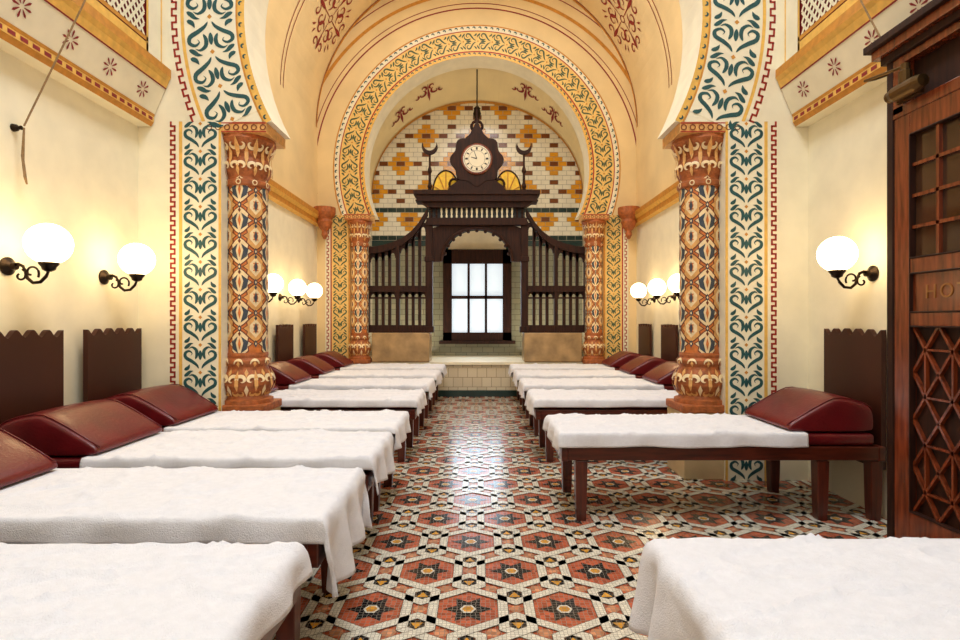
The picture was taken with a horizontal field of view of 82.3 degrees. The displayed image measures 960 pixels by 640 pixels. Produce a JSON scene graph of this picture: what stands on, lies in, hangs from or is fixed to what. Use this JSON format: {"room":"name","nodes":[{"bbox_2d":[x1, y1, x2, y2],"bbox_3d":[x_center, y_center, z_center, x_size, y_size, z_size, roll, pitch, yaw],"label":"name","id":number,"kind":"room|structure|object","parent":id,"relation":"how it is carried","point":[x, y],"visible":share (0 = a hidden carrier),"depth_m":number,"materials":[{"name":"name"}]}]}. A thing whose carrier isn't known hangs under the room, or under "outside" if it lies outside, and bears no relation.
{"room":"spa","nodes":[
{"label":"spa","id":0,"kind":"room"},
{"bbox_2d":[0,49,316,404],"bbox_3d":[-2.650,-2.250,3.500,0.200,6.900,11.000,0,0,0],"label":"wall","id":1,"kind":"structure","parent":0,"point":[81,157],"depth_m":3.47,"materials":[{"name":"beige paint"}]},
{"bbox_2d":[10,124,22,131],"bbox_3d":[-2.526,-1.050,3.000,0.045,0.044,0.044,0,0,0],"label":"wall hook","id":2,"kind":"object","parent":1,"relation":"attached to","point":[14,127],"visible":1,"depth_m":2.99,"materials":[{"name":"brown metal"}]},
{"bbox_2d":[21,0,85,183],"bbox_3d":[-2.327,-1.775,3.079,0.293,2.054,0.348,0,0,39],"label":"blind cord","id":3,"kind":"object","parent":2,"relation":"hanging from","point":[84,1],"visible":1,"depth_m":3.02,"materials":[{"name":"fabric"}]},
{"bbox_2d":[0,223,73,283],"bbox_3d":[-2.381,-0.356,2.960,0.335,0.328,0.220,0,0,0],"label":"wall sconce","id":4,"kind":"object","parent":1,"relation":"attached to","point":[48,244],"visible":1,"depth_m":2.92,"materials":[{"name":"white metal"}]},
{"bbox_2d":[0,0,170,126],"bbox_3d":[-2.425,-1.650,1.045,0.250,0.420,6.090,0,0,0],"label":"trim","id":5,"kind":"structure","parent":1,"relation":"attached to","point":[98,61],"depth_m":3.33,"materials":[{"name":"paint"}]},
{"bbox_2d":[86,0,161,61],"bbox_3d":[-2.461,-2.630,1.050,0.178,1.540,6.100,0,0,0],"label":"lattice window","id":6,"kind":"structure","parent":1,"relation":"attached to","point":[141,20],"depth_m":3.84,"materials":[{"name":"white wood"}]},
{"bbox_2d":[99,243,155,291],"bbox_3d":[-2.381,-0.356,3.720,0.335,0.328,0.220,0,0,0],"label":"wall sconce","id":7,"kind":"object","parent":1,"relation":"attached to","point":[137,260],"visible":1,"depth_m":3.67,"materials":[{"name":"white glass"}]},
{"bbox_2d":[268,274,283,302],"bbox_3d":[-2.381,-0.356,6.170,0.335,0.328,0.220,0,0,0],"label":"wall sconce","id":8,"kind":"object","parent":1,"relation":"attached to","point":[275,282],"visible":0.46,"depth_m":6.11,"materials":[{"name":"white glass"}]},
{"bbox_2d":[278,279,305,304],"bbox_3d":[-2.381,-0.356,6.990,0.335,0.328,0.220,0,0,0],"label":"wall sconce","id":9,"kind":"object","parent":1,"relation":"attached to","point":[297,287],"visible":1,"depth_m":6.93,"materials":[{"name":"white glass"}]},
{"bbox_2d":[268,179,318,226],"bbox_3d":[-2.490,-1.560,6.550,0.120,0.200,4.100,0,0,0],"label":"trim","id":10,"kind":"structure","parent":1,"relation":"attached to","point":[278,194],"depth_m":7.22,"materials":[{"name":"gold"}]},
{"bbox_2d":[297,283,322,305],"bbox_3d":[-2.381,-0.356,7.710,0.335,0.328,0.220,0,0,0],"label":"wall sconce","id":11,"kind":"object","parent":1,"relation":"attached to","point":[314,291],"visible":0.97,"depth_m":7.65,"materials":[{"name":"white glass"}]},
{"bbox_2d":[138,0,807,480],"bbox_3d":[-0.050,-2.246,4.297,5.000,6.907,0.406,0,0,0],"label":"wall","id":12,"kind":"structure","parent":0,"point":[214,52],"depth_m":4.10,"materials":[{"name":"beige paint"}]},
{"bbox_2d":[265,0,682,207],"bbox_3d":[-0.050,-3.550,6.550,5.000,3.900,4.100,0,0,0],"label":"vault","id":13,"kind":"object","parent":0,"point":[303,38],"visible":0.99,"depth_m":7.65,"materials":[{"name":"beige paint"}]},
{"bbox_2d":[317,0,635,358],"bbox_3d":[-0.050,-2.247,8.796,5.929,6.906,0.408,0,0,0],"label":"wall","id":14,"kind":"structure","parent":0,"point":[397,46],"depth_m":8.60,"materials":[{"name":"beige paint"}]},
{"bbox_2d":[314,206,335,238],"bbox_3d":[-2.380,-1.480,8.420,0.330,0.480,0.330,0,0,0],"label":"corbel","id":15,"kind":"object","parent":14,"relation":"attached to","point":[326,214],"visible":0.94,"depth_m":8.33,"materials":[{"name":"ceramic"}]},
{"bbox_2d":[618,206,639,238],"bbox_3d":[2.280,-1.480,8.420,0.330,0.480,0.330,0,0,0],"label":"corbel","id":16,"kind":"object","parent":14,"relation":"attached to","point":[626,213],"visible":0.94,"depth_m":8.33,"materials":[{"name":"ceramic"}]},
{"bbox_2d":[369,68,584,356],"bbox_3d":[-0.050,-1.566,9.595,4.100,5.532,1.210,0,0,0],"label":"arch","id":17,"kind":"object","parent":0,"point":[456,87],"depth_m":9.78,"materials":[{"name":"paint"}]},
{"bbox_2d":[473,69,480,118],"bbox_3d":[-0.050,-3.810,9.300,0.140,0.860,0.140,0,0,0],"label":"pendant lantern","id":18,"kind":"object","parent":17,"relation":"hanging from","point":[476,106],"visible":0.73,"depth_m":9.29,"materials":[{"name":"brown metal"}]},
{"bbox_2d":[371,356,582,396],"bbox_3d":[-0.050,0.930,9.390,3.940,0.540,1.620,0,0,0],"label":"platform","id":19,"kind":"structure","parent":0,"point":[466,376],"depth_m":8.62,"materials":[{"name":"white tile"}]},
{"bbox_2d":[372,333,431,361],"bbox_3d":[-1.240,0.429,8.780,0.900,0.458,0.440,0,0,0],"label":"stone plinth","id":20,"kind":"object","parent":19,"relation":"on","point":[386,347],"visible":0.83,"depth_m":8.56,"materials":[{"name":"brown stone"}]},
{"bbox_2d":[369,142,584,332],"bbox_3d":[-0.050,-1.305,8.695,3.562,3.008,0.350,0,0,0],"label":"screen","id":21,"kind":"object","parent":19,"relation":"on","point":[501,213],"visible":0.97,"depth_m":8.67,"materials":[{"name":"brown wood"}]},
{"bbox_2d":[448,109,505,189],"bbox_3d":[-0.050,-2.684,8.692,0.952,1.328,0.176,0,0,0],"label":"clock","id":22,"kind":"object","parent":21,"relation":"on","point":[476,160],"visible":0.97,"depth_m":8.64,"materials":[{"name":"brown wood"}]},
{"bbox_2d":[522,333,581,361],"bbox_3d":[1.140,0.429,8.780,0.900,0.458,0.440,0,0,0],"label":"stone plinth","id":23,"kind":"object","parent":19,"relation":"on","point":[536,347],"visible":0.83,"depth_m":8.56,"materials":[{"name":"brown stone"}]},
{"bbox_2d":[372,103,582,355],"bbox_3d":[-0.011,-1.686,10.248,4.653,5.772,0.205,0,0,0],"label":"wall","id":24,"kind":"structure","parent":0,"point":[551,168],"depth_m":10.20,"materials":[{"name":"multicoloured tile"}]},
{"bbox_2d":[439,249,514,343],"bbox_3d":[-0.050,-0.430,10.130,1.400,1.740,0.140,0,0,0],"label":"window","id":25,"kind":"structure","parent":24,"relation":"in","point":[477,283],"depth_m":10.13,"materials":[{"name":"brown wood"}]},
{"bbox_2d":[272,397,886,639],"bbox_3d":[-0.050,1.248,3.306,5.200,0.104,10.736,0,0,0],"label":"floor","id":26,"kind":"structure","parent":0,"point":[475,535],"depth_m":3.10,"materials":[{"name":"multicoloured tile"}]},
{"bbox_2d":[6,543,337,639],"bbox_3d":[-1.521,0.627,2.170,1.952,1.146,0.630,0,0,0],"label":"frame","id":27,"kind":"object","parent":26,"relation":"on","point":[289,629],"visible":0.13,"depth_m":1.87,"materials":[{"name":"brown wood"}]},
{"bbox_2d":[0,428,57,487],"bbox_3d":[-2.137,0.562,2.173,0.519,0.210,0.568,0,0,1],"label":"pillow","id":28,"kind":"object","parent":27,"relation":"on","point":[19,460],"visible":1,"depth_m":2.33,"materials":[{"name":"red leather"}]},
{"bbox_2d":[0,465,372,597],"bbox_3d":[-1.202,0.800,2.170,1.467,0.304,0.674,0,0,0],"label":"sheet","id":29,"kind":"object","parent":27,"relation":"on","point":[329,506],"visible":0.98,"depth_m":2.00,"materials":[{"name":"white fabric"}]},
{"bbox_2d":[0,330,374,550],"bbox_3d":[-1.521,0.627,2.980,1.952,1.146,0.630,0,0,0],"label":"frame","id":30,"kind":"object","parent":26,"relation":"on","point":[31,364],"visible":0.22,"depth_m":3.00,"materials":[{"name":"brown wood"}]},
{"bbox_2d":[0,399,161,455],"bbox_3d":[-2.137,0.562,2.981,0.519,0.210,0.568,0,0,0],"label":"pillow","id":31,"kind":"object","parent":30,"relation":"on","point":[93,427],"visible":0.96,"depth_m":2.78,"materials":[{"name":"red leather"}]},
{"bbox_2d":[79,428,395,494],"bbox_3d":[-1.209,0.758,2.980,1.453,0.221,0.666,0,0,0],"label":"sheet","id":32,"kind":"object","parent":30,"relation":"on","point":[313,448],"visible":0.99,"depth_m":2.82,"materials":[{"name":"white fabric"}]},
{"bbox_2d":[83,328,394,511],"bbox_3d":[-1.521,0.627,3.730,1.952,1.146,0.630,0,0,0],"label":"frame","id":33,"kind":"object","parent":26,"relation":"on","point":[112,361],"visible":0.19,"depth_m":3.66,"materials":[{"name":"brown wood"}]},
{"bbox_2d":[105,384,217,425],"bbox_3d":[-2.167,0.562,3.733,0.519,0.210,0.568,0,0,1],"label":"pillow","id":34,"kind":"object","parent":33,"relation":"on","point":[170,404],"visible":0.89,"depth_m":3.59,"materials":[{"name":"red leather"}]},
{"bbox_2d":[164,409,410,450],"bbox_3d":[-1.229,0.729,3.730,1.472,0.167,0.661,0,0,0],"label":"sheet","id":35,"kind":"object","parent":33,"relation":"on","point":[397,423],"visible":0.94,"depth_m":3.61,"materials":[{"name":"white fabric"}]},
{"bbox_2d":[206,122,284,410],"bbox_3d":[-1.820,-0.139,4.298,0.451,2.678,0.444,0,0,0],"label":"column","id":36,"kind":"structure","parent":26,"relation":"on","point":[249,146],"depth_m":4.17,"materials":[{"name":"stone"}]},
{"bbox_2d":[261,589,296,639],"bbox_3d":[-1.521,0.627,1.330,1.952,1.146,0.630,0,0,0],"label":"frame","id":37,"kind":"object","parent":26,"relation":"on","point":[268,636],"visible":0.06,"depth_m":1.46,"materials":[{"name":"brown wood"}]},
{"bbox_2d":[0,540,312,639],"bbox_3d":[-1.233,0.712,1.330,1.464,0.135,0.669,0,0,0],"label":"sheet","id":38,"kind":"object","parent":37,"relation":"on","point":[222,590],"visible":1,"depth_m":1.37,"materials":[{"name":"white fabric"}]},
{"bbox_2d":[280,407,421,461],"bbox_3d":[-1.521,0.627,4.930,1.952,1.146,0.630,0,0,0],"label":"frame","id":39,"kind":"object","parent":26,"relation":"on","point":[408,442],"visible":0.17,"depth_m":4.64,"materials":[{"name":"brown wood"}]},
{"bbox_2d":[271,383,278,391],"bbox_3d":[-2.167,0.562,4.933,0.519,0.210,0.568,0,0,1],"label":"pillow","id":40,"kind":"object","parent":39,"relation":"on","point":[275,387],"visible":0.03,"depth_m":5.13,"materials":[{"name":"red leather"}]},
{"bbox_2d":[269,388,426,416],"bbox_3d":[-1.231,0.729,4.929,1.470,0.166,0.671,0,0,0],"label":"sheet","id":41,"kind":"object","parent":39,"relation":"on","point":[298,397],"visible":0.95,"depth_m":4.68,"materials":[{"name":"white fabric"}]},
{"bbox_2d":[276,384,428,435],"bbox_3d":[-1.521,0.627,5.960,1.952,1.146,0.630,0,0,0],"label":"frame","id":42,"kind":"object","parent":26,"relation":"on","point":[419,421],"visible":0.12,"depth_m":5.67,"materials":[{"name":"brown wood"}]},
{"bbox_2d":[268,361,311,383],"bbox_3d":[-2.167,0.562,5.961,0.519,0.210,0.568,0,0,0],"label":"pillow","id":43,"kind":"object","parent":42,"relation":"on","point":[285,372],"visible":0.66,"depth_m":5.81,"materials":[{"name":"red leather"}]},
{"bbox_2d":[289,377,435,399],"bbox_3d":[-1.230,0.735,5.960,1.471,0.179,0.669,0,0,0],"label":"sheet","id":44,"kind":"object","parent":42,"relation":"on","point":[427,384],"visible":0.97,"depth_m":5.70,"materials":[{"name":"white fabric"}]},
{"bbox_2d":[276,324,435,417],"bbox_3d":[-1.521,0.627,6.990,1.952,1.146,0.630,0,0,0],"label":"frame","id":45,"kind":"object","parent":26,"relation":"on","point":[284,332],"visible":0.18,"depth_m":6.90,"materials":[{"name":"brown wood"}]},
{"bbox_2d":[287,355,334,374],"bbox_3d":[-2.167,0.562,6.987,0.519,0.210,0.568,0,0,-1],"label":"pillow","id":46,"kind":"object","parent":45,"relation":"on","point":[313,365],"visible":0.77,"depth_m":6.72,"materials":[{"name":"red leather"}]},
{"bbox_2d":[319,369,441,386],"bbox_3d":[-1.228,0.729,6.990,1.474,0.168,0.669,0,0,0],"label":"sheet","id":47,"kind":"object","parent":45,"relation":"on","point":[436,375],"visible":0.92,"depth_m":6.73,"materials":[{"name":"white fabric"}]},
{"bbox_2d":[344,214,374,363],"bbox_3d":[-1.880,-0.213,8.594,0.406,2.825,0.400,0,0,0],"label":"column","id":48,"kind":"structure","parent":26,"relation":"on","point":[360,225],"depth_m":8.48,"materials":[{"name":"ceramic"}]},
{"bbox_2d":[303,324,442,404],"bbox_3d":[-1.521,0.627,8.020,1.952,1.146,0.630,0,0,0],"label":"frame","id":49,"kind":"object","parent":26,"relation":"on","point":[309,330],"visible":0.2,"depth_m":7.95,"materials":[{"name":"brown wood"}]},
{"bbox_2d":[314,351,352,366],"bbox_3d":[-2.167,0.562,8.018,0.519,0.210,0.568,0,0,-1],"label":"pillow","id":50,"kind":"object","parent":49,"relation":"on","point":[334,358],"visible":0.68,"depth_m":7.75,"materials":[{"name":"red leather"}]},
{"bbox_2d":[340,363,446,377],"bbox_3d":[-1.229,0.732,8.021,1.471,0.172,0.669,0,0,0],"label":"sheet","id":51,"kind":"object","parent":49,"relation":"on","point":[378,366],"visible":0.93,"depth_m":7.79,"materials":[{"name":"white fabric"}]},
{"bbox_2d":[512,324,651,404],"bbox_3d":[1.446,0.627,8.020,1.952,1.146,0.630,0,0,0],"label":"frame","id":52,"kind":"object","parent":26,"relation":"on","point":[644,330],"visible":0.22,"depth_m":7.94,"materials":[{"name":"brown wood"}]},
{"bbox_2d":[508,363,614,376],"bbox_3d":[1.154,0.733,8.020,1.472,0.171,0.668,0,0,0],"label":"sheet","id":53,"kind":"object","parent":52,"relation":"on","point":[535,366],"visible":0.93,"depth_m":7.79,"materials":[{"name":"white fabric"}]},
{"bbox_2d":[602,351,639,366],"bbox_3d":[2.092,0.562,8.017,0.519,0.210,0.568,0,0,1],"label":"pillow","id":54,"kind":"object","parent":52,"relation":"on","point":[620,358],"visible":0.73,"depth_m":7.75,"materials":[{"name":"red leather"}]},
{"bbox_2d":[579,214,608,363],"bbox_3d":[1.780,-0.213,8.594,0.406,2.825,0.400,0,0,0],"label":"column","id":55,"kind":"structure","parent":26,"relation":"on","point":[593,348],"depth_m":8.47,"materials":[{"name":"ceramic"}]},
{"bbox_2d":[517,324,677,417],"bbox_3d":[1.446,0.627,6.990,1.952,1.146,0.630,0,0,0],"label":"frame","id":56,"kind":"object","parent":26,"relation":"on","point":[669,332],"visible":0.21,"depth_m":6.93,"materials":[{"name":"brown wood"}]},
{"bbox_2d":[512,369,634,386],"bbox_3d":[1.155,0.733,6.990,1.471,0.175,0.668,0,0,0],"label":"sheet","id":57,"kind":"object","parent":56,"relation":"on","point":[545,374],"visible":0.88,"depth_m":6.74,"materials":[{"name":"white fabric"}]},
{"bbox_2d":[619,355,666,374],"bbox_3d":[2.092,0.562,6.987,0.519,0.210,0.568,0,0,1],"label":"pillow","id":58,"kind":"object","parent":56,"relation":"on","point":[641,364],"visible":0.74,"depth_m":6.72,"materials":[{"name":"red leather"}]},
{"bbox_2d":[524,384,674,435],"bbox_3d":[1.446,0.627,5.960,1.952,1.146,0.630,0,0,0],"label":"frame","id":59,"kind":"object","parent":26,"relation":"on","point":[532,421],"visible":0.08,"depth_m":5.67,"materials":[{"name":"brown wood"}]},
{"bbox_2d":[517,377,663,398],"bbox_3d":[1.154,0.731,5.960,1.471,0.167,0.669,0,0,0],"label":"sheet","id":60,"kind":"object","parent":59,"relation":"on","point":[525,384],"visible":0.97,"depth_m":5.70,"materials":[{"name":"white fabric"}]},
{"bbox_2d":[642,361,678,383],"bbox_3d":[2.092,0.562,5.958,0.519,0.210,0.568,0,0,0],"label":"pillow","id":61,"kind":"object","parent":59,"relation":"on","point":[662,373],"visible":0.52,"depth_m":5.85,"materials":[{"name":"red leather"}]},
{"bbox_2d":[534,407,666,461],"bbox_3d":[1.446,0.627,4.930,1.952,1.146,0.630,0,0,0],"label":"frame","id":62,"kind":"object","parent":26,"relation":"on","point":[540,413],"visible":0.21,"depth_m":4.63,"materials":[{"name":"brown wood"}]},
{"bbox_2d":[524,389,677,416],"bbox_3d":[1.154,0.729,4.930,1.473,0.164,0.670,0,0,0],"label":"sheet","id":63,"kind":"object","parent":62,"relation":"on","point":[578,398],"visible":0.92,"depth_m":4.68,"materials":[{"name":"white fabric"}]},
{"bbox_2d":[663,122,739,479],"bbox_3d":[1.720,-0.139,4.298,0.451,2.678,0.444,0,0,0],"label":"column","id":64,"kind":"structure","parent":26,"relation":"on","point":[697,146],"depth_m":4.17,"materials":[{"name":"ceramic"}]},
{"bbox_2d":[549,328,885,520],"bbox_3d":[1.461,0.627,3.570,1.952,1.146,0.630,0,0,0],"label":"frame","id":65,"kind":"object","parent":26,"relation":"on","point":[855,361],"visible":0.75,"depth_m":3.28,"materials":[{"name":"brown wood"}]},
{"bbox_2d":[543,413,808,452],"bbox_3d":[1.193,0.724,3.570,1.505,0.156,0.678,0,0,0],"label":"sheet","id":66,"kind":"object","parent":65,"relation":"on","point":[572,430],"visible":0.97,"depth_m":3.28,"materials":[{"name":"white fabric"}]},
{"bbox_2d":[745,387,872,430],"bbox_3d":[2.107,0.562,3.568,0.519,0.210,0.568,0,0,0],"label":"pillow","id":67,"kind":"object","parent":65,"relation":"on","point":[790,408],"visible":1,"depth_m":3.30,"materials":[{"name":"red leather"}]},
{"bbox_3d":[1.506,0.627,1.370,1.952,1.146,0.630,0,0,0],"label":"daybed","id":68,"kind":"object","parent":26,"relation":"on","visible":0},
{"bbox_2d":[629,533,959,639],"bbox_3d":[1.201,0.810,1.370,1.500,0.330,0.688,0,0,0],"label":"sheet","id":69,"kind":"object","parent":68,"relation":"on","point":[809,586],"visible":1,"depth_m":1.40,"materials":[{"name":"white fabric"}]},
{"bbox_2d":[636,81,886,518],"bbox_3d":[2.550,-2.250,3.500,0.200,6.900,11.000,0,0,0],"label":"wall","id":70,"kind":"structure","parent":0,"point":[847,148],"depth_m":3.73,"materials":[{"name":"beige paint"}]},
{"bbox_2d":[630,283,655,305],"bbox_3d":[2.280,-0.356,7.700,0.335,0.328,0.220,0,0,0],"label":"wall sconce","id":71,"kind":"object","parent":70,"relation":"attached to","point":[638,290],"visible":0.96,"depth_m":7.64,"materials":[{"name":"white glass"}]},
{"bbox_2d":[635,181,678,226],"bbox_3d":[2.390,-1.560,6.550,0.120,0.200,4.100,0,0,0],"label":"trim","id":72,"kind":"structure","parent":70,"relation":"attached to","point":[669,196],"depth_m":7.31,"materials":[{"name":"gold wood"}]},
{"bbox_2d":[648,279,675,304],"bbox_3d":[2.280,-0.356,6.900,0.335,0.328,0.220,0,0,0],"label":"wall sconce","id":73,"kind":"object","parent":70,"relation":"attached to","point":[656,287],"visible":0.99,"depth_m":6.84,"materials":[{"name":"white glass"}]},
{"bbox_2d":[668,274,678,298],"bbox_3d":[2.280,-0.356,6.170,0.335,0.328,0.220,0,0,0],"label":"wall sconce","id":74,"kind":"object","parent":70,"relation":"attached to","point":[673,282],"visible":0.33,"depth_m":6.11,"materials":[{"name":"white glass"}]},
{"bbox_2d":[785,0,857,61],"bbox_3d":[2.361,-2.630,1.050,0.178,1.540,6.100,0,0,0],"label":"lattice window","id":75,"kind":"structure","parent":70,"relation":"attached to","point":[804,19],"depth_m":3.84,"materials":[{"name":"white wood"}]},
{"bbox_2d":[816,236,878,288],"bbox_3d":[2.280,-0.356,3.420,0.335,0.328,0.220,0,0,0],"label":"wall sconce","id":76,"kind":"object","parent":70,"relation":"attached to","point":[837,254],"visible":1,"depth_m":3.37,"materials":[{"name":"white glass"}]},
{"bbox_2d":[775,0,931,126],"bbox_3d":[2.325,-1.650,1.045,0.250,0.420,6.090,0,0,0],"label":"trim","id":77,"kind":"structure","parent":70,"relation":"attached to","point":[830,71],"depth_m":3.50,"materials":[{"name":"paint"}]},
{"bbox_2d":[860,0,880,36],"bbox_3d":[2.181,-2.167,3.154,0.068,1.268,0.312,0,0,8],"label":"blind cord","id":78,"kind":"object","parent":70,"relation":"hanging from","point":[861,1],"visible":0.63,"depth_m":3.05,"materials":[{"name":"fabric"}]},
{"bbox_2d":[863,0,959,538],"bbox_3d":[2.305,-0.165,1.925,0.290,2.730,2.350,0,0,0],"label":"door","id":79,"kind":"structure","parent":70,"relation":"in","point":[923,132],"depth_m":2.79,"materials":[{"name":"brown wood"}]},
{"bbox_2d":[864,62,928,104],"bbox_3d":[2.157,-1.244,2.854,0.141,0.208,0.328,0,0,0],"label":"door closer","id":80,"kind":"object","parent":79,"relation":"attached to","point":[909,86],"depth_m":2.79,"materials":[{"name":"brown metal"}]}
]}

